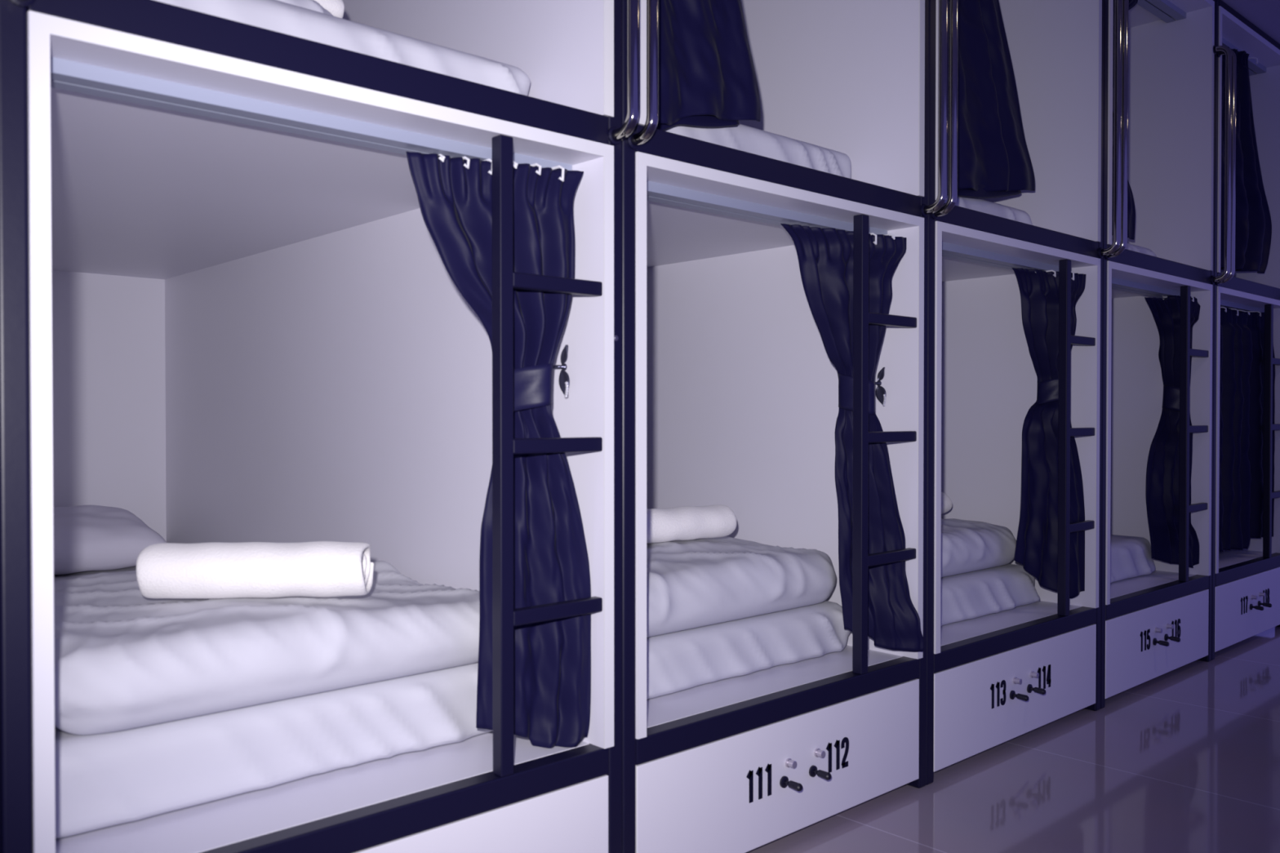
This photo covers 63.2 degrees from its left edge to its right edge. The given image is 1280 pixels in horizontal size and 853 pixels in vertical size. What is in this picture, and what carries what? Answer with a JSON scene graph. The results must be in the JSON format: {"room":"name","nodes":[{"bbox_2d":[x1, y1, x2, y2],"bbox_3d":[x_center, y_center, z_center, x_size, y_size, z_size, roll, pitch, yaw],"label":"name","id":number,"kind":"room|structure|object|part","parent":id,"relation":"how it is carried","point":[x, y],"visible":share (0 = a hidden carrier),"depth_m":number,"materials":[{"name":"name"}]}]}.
{"room":"dormitory","nodes":[
{"label":"dormitory","id":0,"kind":"room"},
{"bbox_2d":[745,626,1279,852],"bbox_3d":[1.301,0.956,2.751,11.000,0.100,5.800,-1,1,-43],"label":"floor","id":1,"kind":"structure","parent":0,"point":[1185,758],"depth_m":2.63,"materials":[{"name":"tile"}]},
{"bbox_2d":[0,763,0,852],"bbox_3d":[-1.909,-0.343,1.744,1.000,2.522,2.411,-1,1,-43],"label":"bunk","id":2,"kind":"object","parent":1,"relation":"on","point":[0,763],"visible":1,"depth_m":1.25,"materials":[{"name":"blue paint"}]},
{"bbox_2d":[0,0,639,852],"bbox_3d":[-1.172,-0.351,2.421,1.000,2.522,2.411,-1,1,-43],"label":"bunk","id":3,"kind":"object","parent":1,"relation":"on","point":[231,311],"visible":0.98,"depth_m":1.91,"materials":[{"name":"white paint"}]},
{"bbox_3d":[-0.770,-0.338,1.270,0.034,2.522,0.045,-1,1,-43],"label":"post","id":4,"kind":"part","parent":3,"relation":"part of","materials":[{"name":"black metal"}]},
{"bbox_3d":[-1.522,0.035,2.134,0.023,1.098,2.330,-1,1,-43],"label":"panel","id":5,"kind":"part","parent":3,"relation":"part of","materials":[{"name":"white laminate"}]},
{"bbox_3d":[-1.982,0.036,3.306,0.932,1.128,0.018,-1,1,-43],"label":"panel","id":6,"kind":"part","parent":3,"relation":"part of","materials":[{"name":"white laminate"}]},
{"bbox_2d":[53,565,493,838],"bbox_3d":[-1.237,0.510,2.490,0.838,0.138,2.120,-1,1,-43],"label":"mattress","id":7,"kind":"object","parent":3,"relation":"on","point":[103,780],"visible":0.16,"depth_m":1.66,"materials":[{"name":"white fabric"}]},
{"bbox_2d":[53,505,166,574],"bbox_3d":[-1.768,0.342,3.128,0.580,0.182,0.413,-1,1,-43],"label":"pillow","id":8,"kind":"object","parent":7,"relation":"on","point":[86,538],"visible":0.62,"depth_m":3.08,"materials":[{"name":"white fabric"}]},
{"bbox_2d":[53,560,479,735],"bbox_3d":[-0.790,0.371,2.011,0.842,0.148,0.849,-1,1,-43],"label":"duvet","id":9,"kind":"object","parent":7,"relation":"on","point":[124,659],"visible":0.62,"depth_m":1.69,"materials":[{"name":"white fabric"}]},
{"bbox_2d":[136,541,373,598],"bbox_3d":[-0.675,0.254,1.846,0.387,0.099,0.130,0,1,-5],"label":"rolled towel","id":10,"kind":"object","parent":9,"relation":"on","point":[318,569],"visible":1,"depth_m":1.80,"materials":[{"name":"white fabric"}]},
{"bbox_3d":[-1.198,0.595,2.466,0.896,0.030,2.290,-1,1,-43],"label":"floor panel","id":11,"kind":"part","parent":3,"relation":"part of","materials":[{"name":"white laminate"}]},
{"bbox_3d":[-1.184,-0.506,2.439,0.896,0.023,2.330,-1,1,-43],"label":"ceiling panel","id":12,"kind":"part","parent":3,"relation":"part of","materials":[{"name":"white laminate"}]},
{"bbox_2d":[154,0,530,95],"bbox_3d":[-1.219,-0.634,2.481,0.862,0.124,2.140,-1,1,-43],"label":"mattress","id":13,"kind":"object","parent":3,"relation":"on","point":[276,15],"visible":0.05,"depth_m":1.74,"materials":[{"name":"white fabric"}]},
{"bbox_2d":[277,0,333,16],"bbox_3d":[-0.942,-0.734,1.964,0.562,0.086,0.717,-1,1,-43],"label":"duvet","id":14,"kind":"object","parent":13,"relation":"on","point":[313,5],"visible":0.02,"depth_m":1.82,"materials":[{"name":"white fabric"}]},
{"bbox_2d":[314,0,344,17],"bbox_3d":[-0.691,-0.797,1.905,0.303,0.060,0.072,-1,1,-43],"label":"rolled towel","id":15,"kind":"object","parent":14,"relation":"on","point":[336,7],"visible":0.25,"depth_m":1.97,"materials":[{"name":"white fabric"}]},
{"bbox_3d":[-0.850,0.028,2.753,0.014,1.098,2.330,-1,1,-43],"label":"panel","id":16,"kind":"part","parent":3,"relation":"part of","materials":[{"name":"white laminate"}]},
{"bbox_3d":[-0.850,-1.080,2.740,0.014,1.011,2.330,-1,1,-43],"label":"panel","id":17,"kind":"part","parent":3,"relation":"part of","materials":[{"name":"white laminate"}]},
{"bbox_3d":[-0.405,0.768,1.600,0.929,0.250,0.018,-1,1,-43],"label":"drawer","id":18,"kind":"part","parent":3,"relation":"part of","materials":[{"name":"white laminate"}]},
{"bbox_2d":[406,151,591,748],"bbox_3d":[-0.240,0.056,1.831,0.329,1.055,0.105,-1,1,-43],"label":"curtain","id":19,"kind":"object","parent":3,"relation":"hanging from","point":[552,659],"visible":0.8,"depth_m":1.86,"materials":[{"name":"navy fabric"},{"name":"white plastic"}]},
{"bbox_2d":[552,344,569,397],"bbox_3d":[-0.154,-0.103,1.967,0.022,0.100,0.072,-1,1,-43],"label":"hook","id":20,"kind":"object","parent":3,"relation":"attached to","point":[564,380],"visible":0.98,"depth_m":1.96,"materials":[{"name":"grey metal"}]},
{"bbox_3d":[-0.161,-0.113,1.976,0.049,0.014,0.019,1,1,42],"label":"hook arm","id":21,"kind":"part","parent":20,"relation":"part of","materials":[{"name":"grey metal"}]},
{"bbox_3d":[-0.059,-0.345,1.924,0.034,2.522,0.045,-1,1,-43],"label":"post","id":22,"kind":"part","parent":3,"relation":"part of","materials":[{"name":"metal"}]},
{"bbox_3d":[-0.026,-0.963,1.874,0.022,0.887,0.063,-1,1,-43],"label":"grab handle","id":23,"kind":"part","parent":3,"relation":"part of","materials":[{"name":"silver metal"}]},
{"bbox_2d":[622,0,947,852],"bbox_3d":[-0.427,-0.359,3.107,1.026,2.522,2.411,-1,1,-43],"label":"bunk","id":24,"kind":"object","parent":1,"relation":"on","point":[730,380],"visible":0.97,"depth_m":2.58,"materials":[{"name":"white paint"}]},
{"bbox_3d":[-0.034,-0.345,1.947,0.034,2.522,0.045,-1,1,-43],"label":"post","id":25,"kind":"part","parent":24,"relation":"part of","materials":[{"name":"black metal"}]},
{"bbox_3d":[-0.786,0.027,2.811,0.023,1.098,2.330,-1,1,-43],"label":"panel","id":26,"kind":"part","parent":24,"relation":"part of","materials":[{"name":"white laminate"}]},
{"bbox_3d":[0.009,-0.964,1.905,0.022,0.887,0.063,-1,1,-43],"label":"grab handle","id":27,"kind":"part","parent":24,"relation":"part of","materials":[{"name":"silver metal"}]},
{"bbox_2d":[656,0,760,130],"bbox_3d":[0.111,-1.070,2.210,0.426,0.941,0.052,-1,1,-43],"label":"curtain","id":28,"kind":"object","parent":24,"relation":"hanging from","point":[708,79],"visible":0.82,"depth_m":2.22,"materials":[{"name":"blue fabric"}]},
{"bbox_2d":[646,600,850,699],"bbox_3d":[-0.478,0.508,3.165,0.856,0.126,2.153,-1,1,-43],"label":"mattress","id":29,"kind":"object","parent":24,"relation":"on","point":[683,660],"visible":0.13,"depth_m":2.39,"materials":[{"name":"white fabric"}]},
{"bbox_2d":[646,536,836,637],"bbox_3d":[-0.050,0.362,2.692,0.873,0.175,0.886,-1,1,-43],"label":"duvet","id":30,"kind":"object","parent":29,"relation":"on","point":[696,583],"visible":0.35,"depth_m":2.41,"materials":[{"name":"white fabric"}]},
{"bbox_2d":[646,504,737,543],"bbox_3d":[0.076,0.244,2.597,0.363,0.086,0.113,0,1,-36],"label":"rolled towel","id":31,"kind":"object","parent":30,"relation":"on","point":[684,522],"visible":0.77,"depth_m":2.58,"materials":[{"name":"white fabric"}]},
{"bbox_2d":[664,124,851,178],"bbox_3d":[-0.470,-0.646,3.164,0.877,0.131,2.146,-1,1,-43],"label":"mattress","id":32,"kind":"object","parent":24,"relation":"on","point":[741,137],"visible":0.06,"depth_m":2.45,"materials":[{"name":"white fabric"}]},
{"bbox_3d":[-0.452,0.588,3.152,0.922,0.030,2.290,-1,1,-43],"label":"floor panel","id":33,"kind":"part","parent":24,"relation":"part of","materials":[{"name":"white laminate"}]},
{"bbox_3d":[0.341,0.760,2.286,0.956,0.250,0.018,-1,1,-43],"label":"drawer","id":34,"kind":"part","parent":24,"relation":"part of","materials":[{"name":"white laminate"}]},
{"bbox_3d":[-0.439,-0.514,3.125,0.922,0.023,2.330,-1,1,-43],"label":"ceiling panel","id":35,"kind":"part","parent":24,"relation":"part of","materials":[{"name":"white laminate"}]},
{"bbox_3d":[-0.094,0.020,3.447,0.014,1.098,2.330,-1,1,-43],"label":"panel","id":36,"kind":"part","parent":24,"relation":"part of","materials":[{"name":"white laminate"}]},
{"bbox_3d":[0.325,0.766,2.228,0.025,0.025,0.046,-1,1,-43],"label":"knob","id":37,"kind":"part","parent":24,"relation":"part of","materials":[{"name":"black plastic"}]},
{"bbox_3d":[0.399,0.766,2.296,0.025,0.025,0.046,-1,1,-43],"label":"knob","id":38,"kind":"part","parent":24,"relation":"part of","materials":[{"name":"black plastic"}]},
{"bbox_3d":[-0.094,-1.088,3.435,0.014,1.011,2.330,-1,1,-43],"label":"panel","id":39,"kind":"part","parent":24,"relation":"part of","materials":[{"name":"white laminate"}]},
{"bbox_2d":[780,223,924,652],"bbox_3d":[0.491,0.038,2.543,0.403,1.036,0.126,0,1,-21],"label":"curtain","id":40,"kind":"object","parent":24,"relation":"hanging from","point":[824,255],"visible":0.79,"depth_m":2.56,"materials":[{"name":"navy fabric"},{"name":"white plastic"}]},
{"bbox_2d":[875,367,886,406],"bbox_3d":[0.602,-0.101,2.662,0.022,0.100,0.072,-1,1,-43],"label":"hook","id":41,"kind":"object","parent":24,"relation":"attached to","point":[880,393],"visible":1,"depth_m":2.65,"materials":[{"name":"grey metal"}]},
{"bbox_3d":[0.594,-0.111,2.671,0.049,0.014,0.019,1,1,42],"label":"hook arm","id":42,"kind":"part","parent":41,"relation":"part of","materials":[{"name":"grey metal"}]},
{"bbox_3d":[0.697,-0.353,2.618,0.034,2.522,0.045,-1,1,-43],"label":"post","id":43,"kind":"part","parent":24,"relation":"part of","materials":[{"name":"black metal"}]},
{"bbox_3d":[0.730,-0.971,2.568,0.022,0.887,0.063,-1,1,-43],"label":"grab handle","id":44,"kind":"part","parent":24,"relation":"part of","materials":[{"name":"silver metal"}]},
{"bbox_2d":[925,0,1122,785],"bbox_3d":[0.322,-0.367,3.795,1.006,2.522,2.411,-1,1,-43],"label":"bunk","id":45,"kind":"object","parent":1,"relation":"on","point":[993,679],"visible":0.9,"depth_m":3.27,"materials":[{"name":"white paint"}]},
{"bbox_3d":[0.722,-0.353,2.641,0.034,2.522,0.045,-1,1,-43],"label":"post","id":46,"kind":"part","parent":45,"relation":"part of","materials":[{"name":"black metal"}]},
{"bbox_3d":[-0.031,0.019,3.506,0.023,1.098,2.330,-1,1,-43],"label":"panel","id":47,"kind":"part","parent":45,"relation":"part of","materials":[{"name":"white laminate"}]},
{"bbox_3d":[-0.031,-1.089,3.493,0.023,1.011,2.330,-1,1,-43],"label":"panel","id":48,"kind":"part","parent":45,"relation":"part of","materials":[{"name":"white laminate"}]},
{"bbox_3d":[0.764,-0.972,2.600,0.022,0.887,0.063,-1,1,-43],"label":"grab handle","id":49,"kind":"part","parent":45,"relation":"part of","materials":[{"name":"silver metal"}]},
{"bbox_2d":[945,195,1032,225],"bbox_3d":[0.256,-0.642,3.833,0.795,0.109,2.147,-1,1,-43],"label":"mattress","id":50,"kind":"object","parent":45,"relation":"on","point":[975,204],"visible":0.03,"depth_m":3.15,"materials":[{"name":"white fabric"}]},
{"bbox_2d":[940,564,1039,626],"bbox_3d":[0.262,0.501,3.840,0.824,0.125,2.162,-1,1,-43],"label":"mattress","id":51,"kind":"object","parent":45,"relation":"on","point":[980,593],"visible":0.12,"depth_m":3.12,"materials":[{"name":"white fabric"}]},
{"bbox_2d":[940,518,1016,577],"bbox_3d":[0.683,0.353,3.379,0.818,0.179,0.852,-1,1,-43],"label":"duvet","id":52,"kind":"object","parent":51,"relation":"on","point":[966,546],"visible":0.2,"depth_m":3.15,"materials":[{"name":"white fabric"}]},
{"bbox_2d":[941,492,952,514],"bbox_3d":[0.875,0.256,3.385,0.342,0.077,0.099,0,1,-36],"label":"rolled towel","id":53,"kind":"object","parent":52,"relation":"on","point":[946,503],"visible":0.02,"depth_m":3.43,"materials":[{"name":"white fabric"}]},
{"bbox_2d":[946,0,1035,198],"bbox_3d":[0.963,-1.086,2.991,0.701,0.926,0.056,-1,1,-43],"label":"curtain","id":54,"kind":"object","parent":45,"relation":"hanging from","point":[994,161],"visible":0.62,"depth_m":3.03,"materials":[{"name":"blue fabric"}]},
{"bbox_3d":[0.296,0.580,3.840,0.902,0.030,2.290,-1,1,-43],"label":"floor panel","id":55,"kind":"part","parent":45,"relation":"part of","materials":[{"name":"white laminate"}]},
{"bbox_3d":[1.089,0.752,2.973,0.936,0.250,0.018,-1,1,-43],"label":"drawer","id":56,"kind":"part","parent":45,"relation":"part of","materials":[{"name":"white laminate"}]},
{"bbox_3d":[0.309,-0.522,3.812,0.902,0.023,2.330,-1,1,-43],"label":"ceiling panel","id":57,"kind":"part","parent":45,"relation":"part of","materials":[{"name":"white laminate"}]},
{"bbox_3d":[0.646,0.012,4.128,0.014,1.098,2.330,-1,1,-43],"label":"panel","id":58,"kind":"part","parent":45,"relation":"part of","materials":[{"name":"white laminate"}]},
{"bbox_3d":[1.058,0.753,2.902,0.025,0.025,0.046,-1,1,-43],"label":"knob","id":59,"kind":"part","parent":45,"relation":"part of","materials":[{"name":"black plastic"}]},
{"bbox_3d":[1.132,0.752,2.970,0.025,0.025,0.046,-1,1,-43],"label":"knob","id":60,"kind":"part","parent":45,"relation":"part of","materials":[{"name":"black plastic"}]},
{"bbox_3d":[0.646,-1.096,4.116,0.014,1.011,2.330,-1,1,-43],"label":"panel","id":61,"kind":"part","parent":45,"relation":"part of","materials":[{"name":"white laminate"}]},
{"bbox_2d":[1011,267,1085,598],"bbox_3d":[1.264,0.026,3.216,0.307,1.026,0.104,-1,1,-43],"label":"curtain","id":62,"kind":"object","parent":45,"relation":"hanging from","point":[1037,540],"visible":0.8,"depth_m":3.21,"materials":[{"name":"blue fabric"}]},
{"bbox_3d":[1.438,-0.361,3.299,0.034,2.522,0.045,-1,1,-43],"label":"post","id":63,"kind":"part","parent":45,"relation":"part of","materials":[{"name":"black metal"}]},
{"bbox_3d":[1.470,-0.979,3.249,0.022,0.887,0.063,-1,1,-43],"label":"grab handle","id":64,"kind":"part","parent":45,"relation":"part of","materials":[{"name":"silver metal"}]},
{"bbox_2d":[1100,0,1231,708],"bbox_3d":[1.048,-0.374,4.463,0.969,2.522,2.411,-1,1,-43],"label":"bunk","id":65,"kind":"object","parent":1,"relation":"on","point":[1154,624],"visible":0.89,"depth_m":3.94,"materials":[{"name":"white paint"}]},
{"bbox_3d":[1.462,-0.361,3.322,0.034,2.522,0.045,-1,1,-43],"label":"post","id":66,"kind":"part","parent":65,"relation":"part of","materials":[{"name":"metal"}]},
{"bbox_3d":[0.710,0.011,4.187,0.023,1.098,2.330,-1,1,-43],"label":"panel","id":67,"kind":"part","parent":65,"relation":"part of","materials":[{"name":"white laminate"}]},
{"bbox_3d":[0.710,-1.097,4.174,0.023,1.011,2.330,-1,1,-43],"label":"panel","id":68,"kind":"part","parent":65,"relation":"part of","materials":[{"name":"white laminate"}]},
{"bbox_3d":[1.505,-0.979,3.281,0.022,0.887,0.063,-1,1,-43],"label":"grab handle","id":69,"kind":"part","parent":65,"relation":"part of","materials":[{"name":"silver metal"}]},
{"bbox_2d":[1111,0,1137,239],"bbox_3d":[1.620,-1.110,3.589,0.454,0.893,0.055,-1,1,-43],"label":"curtain","id":70,"kind":"object","parent":65,"relation":"hanging from","point":[1131,204],"visible":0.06,"depth_m":3.69,"materials":[{"name":"blue fabric"}]},
{"bbox_2d":[1110,534,1155,582],"bbox_3d":[0.973,0.485,4.492,0.744,0.142,2.164,-1,1,-43],"label":"mattress","id":71,"kind":"object","parent":65,"relation":"on","point":[1131,557],"visible":0.06,"depth_m":3.82,"materials":[{"name":"white fabric"}]},
{"bbox_2d":[1111,239,1156,257],"bbox_3d":[0.988,-0.643,4.499,0.774,0.094,2.156,-1,1,-43],"label":"mattress","id":72,"kind":"object","parent":65,"relation":"on","point":[1129,246],"visible":0.02,"depth_m":3.88,"materials":[{"name":"white fabric"}]},
{"bbox_3d":[1.023,0.572,4.508,0.864,0.030,2.290,-1,1,-43],"label":"floor panel","id":73,"kind":"part","parent":65,"relation":"part of","materials":[{"name":"white laminate"}]},
{"bbox_3d":[1.816,0.744,3.642,0.898,0.250,0.018,-1,1,-43],"label":"drawer","id":74,"kind":"part","parent":65,"relation":"part of","materials":[{"name":"white laminate"}]},
{"bbox_3d":[1.360,0.004,4.784,0.014,1.098,2.330,-1,1,-43],"label":"panel","id":75,"kind":"part","parent":65,"relation":"part of","materials":[{"name":"white laminate"}]},
{"bbox_3d":[1.036,-0.530,4.481,0.864,0.023,2.330,-1,1,-43],"label":"ceiling panel","id":76,"kind":"part","parent":65,"relation":"part of","materials":[{"name":"white laminate"}]},
{"bbox_3d":[1.790,0.743,3.575,0.025,0.025,0.046,-1,1,-43],"label":"knob","id":77,"kind":"part","parent":65,"relation":"part of","materials":[{"name":"black plastic"}]},
{"bbox_3d":[1.360,-1.103,4.771,0.014,1.011,2.330,-1,1,-43],"label":"panel","id":78,"kind":"part","parent":65,"relation":"part of","materials":[{"name":"white laminate"}]},
{"bbox_3d":[1.036,-1.594,4.468,0.864,0.023,2.330,-1,1,-43],"label":"ceiling panel","id":79,"kind":"part","parent":65,"relation":"part of","materials":[{"name":"white laminate"}]},
{"bbox_3d":[1.864,0.742,3.643,0.025,0.025,0.046,-1,1,-43],"label":"knob","id":80,"kind":"part","parent":65,"relation":"part of","materials":[{"name":"black plastic"}]},
{"bbox_2d":[1144,295,1200,568],"bbox_3d":[1.982,0.020,3.875,0.108,1.030,0.290,1,1,45],"label":"curtain","id":81,"kind":"object","parent":65,"relation":"hanging from","point":[1162,470],"visible":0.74,"depth_m":3.88,"materials":[{"name":"blue fabric"}]},
{"bbox_3d":[2.151,-0.369,3.955,0.034,2.522,0.045,-1,1,-43],"label":"post","id":82,"kind":"part","parent":65,"relation":"part of","materials":[{"name":"blue paint"}]},
{"bbox_3d":[2.184,-0.987,3.905,0.022,0.887,0.063,-1,1,-43],"label":"grab handle","id":83,"kind":"part","parent":65,"relation":"part of","materials":[{"name":"silver metal"}]},
{"bbox_2d":[1211,0,1279,660],"bbox_3d":[1.747,-0.382,5.105,0.928,2.522,2.411,-1,1,-43],"label":"bunk","id":84,"kind":"object","parent":1,"relation":"on","point":[1246,598],"visible":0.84,"depth_m":4.33,"materials":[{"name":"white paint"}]},
{"bbox_3d":[2.176,-0.369,3.978,0.034,2.522,0.045,-1,1,-43],"label":"post","id":85,"kind":"part","parent":84,"relation":"part of","materials":[{"name":"black metal"}]},
{"bbox_3d":[1.423,0.004,4.843,0.023,1.098,2.330,-1,1,-43],"label":"panel","id":86,"kind":"part","parent":84,"relation":"part of","materials":[{"name":"white laminate"}]},
{"bbox_3d":[1.423,-1.104,4.830,0.023,1.011,2.330,-1,1,-43],"label":"panel","id":87,"kind":"part","parent":84,"relation":"part of","materials":[{"name":"white laminate"}]},
{"bbox_3d":[2.218,-0.987,3.937,0.022,0.887,0.063,-1,1,-43],"label":"grab handle","id":88,"kind":"part","parent":84,"relation":"part of","materials":[{"name":"silver metal"}]},
{"bbox_2d":[1220,46,1271,273],"bbox_3d":[2.474,-1.103,4.323,0.683,0.923,0.100,-1,1,-43],"label":"curtain","id":89,"kind":"object","parent":84,"relation":"hanging from","point":[1253,224],"visible":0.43,"depth_m":4.34,"materials":[{"name":"blue fabric"}]},
{"bbox_2d":[1218,306,1275,551],"bbox_3d":[2.487,0.007,4.366,0.748,1.017,0.097,-1,1,-39],"label":"curtain","id":90,"kind":"object","parent":84,"relation":"hanging from","point":[1242,362],"visible":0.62,"depth_m":4.37,"materials":[{"name":"blue fabric"}]},
{"bbox_3d":[1.721,0.564,5.151,0.824,0.030,2.290,-1,1,-43],"label":"floor panel","id":91,"kind":"part","parent":84,"relation":"part of","materials":[{"name":"white laminate"}]},
{"bbox_3d":[2.514,0.737,4.284,0.858,0.250,0.018,-1,1,-43],"label":"drawer","id":92,"kind":"part","parent":84,"relation":"part of","materials":[{"name":"white laminate"}]},
{"bbox_3d":[2.043,-1.111,5.400,0.014,1.011,2.330,-1,1,-43],"label":"panel","id":93,"kind":"part","parent":84,"relation":"part of","materials":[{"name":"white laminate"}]},
{"bbox_3d":[1.735,-0.537,5.123,0.824,0.023,2.330,-1,1,-43],"label":"ceiling panel","id":94,"kind":"part","parent":84,"relation":"part of","materials":[{"name":"white laminate"}]},
{"bbox_3d":[1.735,-1.602,5.111,0.824,0.023,2.330,-1,1,-43],"label":"ceiling panel","id":95,"kind":"part","parent":84,"relation":"part of","materials":[{"name":"white laminate"}]},
{"bbox_3d":[2.513,0.737,4.239,0.025,0.025,0.046,-1,1,-43],"label":"knob","id":96,"kind":"part","parent":84,"relation":"part of","materials":[{"name":"black plastic"}]},
{"bbox_3d":[2.043,-0.003,5.413,0.014,1.098,2.330,-1,1,-43],"label":"panel","id":97,"kind":"part","parent":84,"relation":"part of","materials":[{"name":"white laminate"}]},
{"bbox_3d":[2.586,0.736,4.307,0.025,0.025,0.046,-1,1,-43],"label":"knob","id":98,"kind":"part","parent":84,"relation":"part of","materials":[{"name":"black plastic"}]},
{"bbox_2d":[1222,0,1279,44],"bbox_3d":[1.301,-1.667,2.721,11.000,0.096,5.800,-1,1,-43],"label":"ceiling","id":99,"kind":"structure","parent":0,"point":[1264,15],"depth_m":4.11,"materials":[{"name":"grey paint"}]}
]}

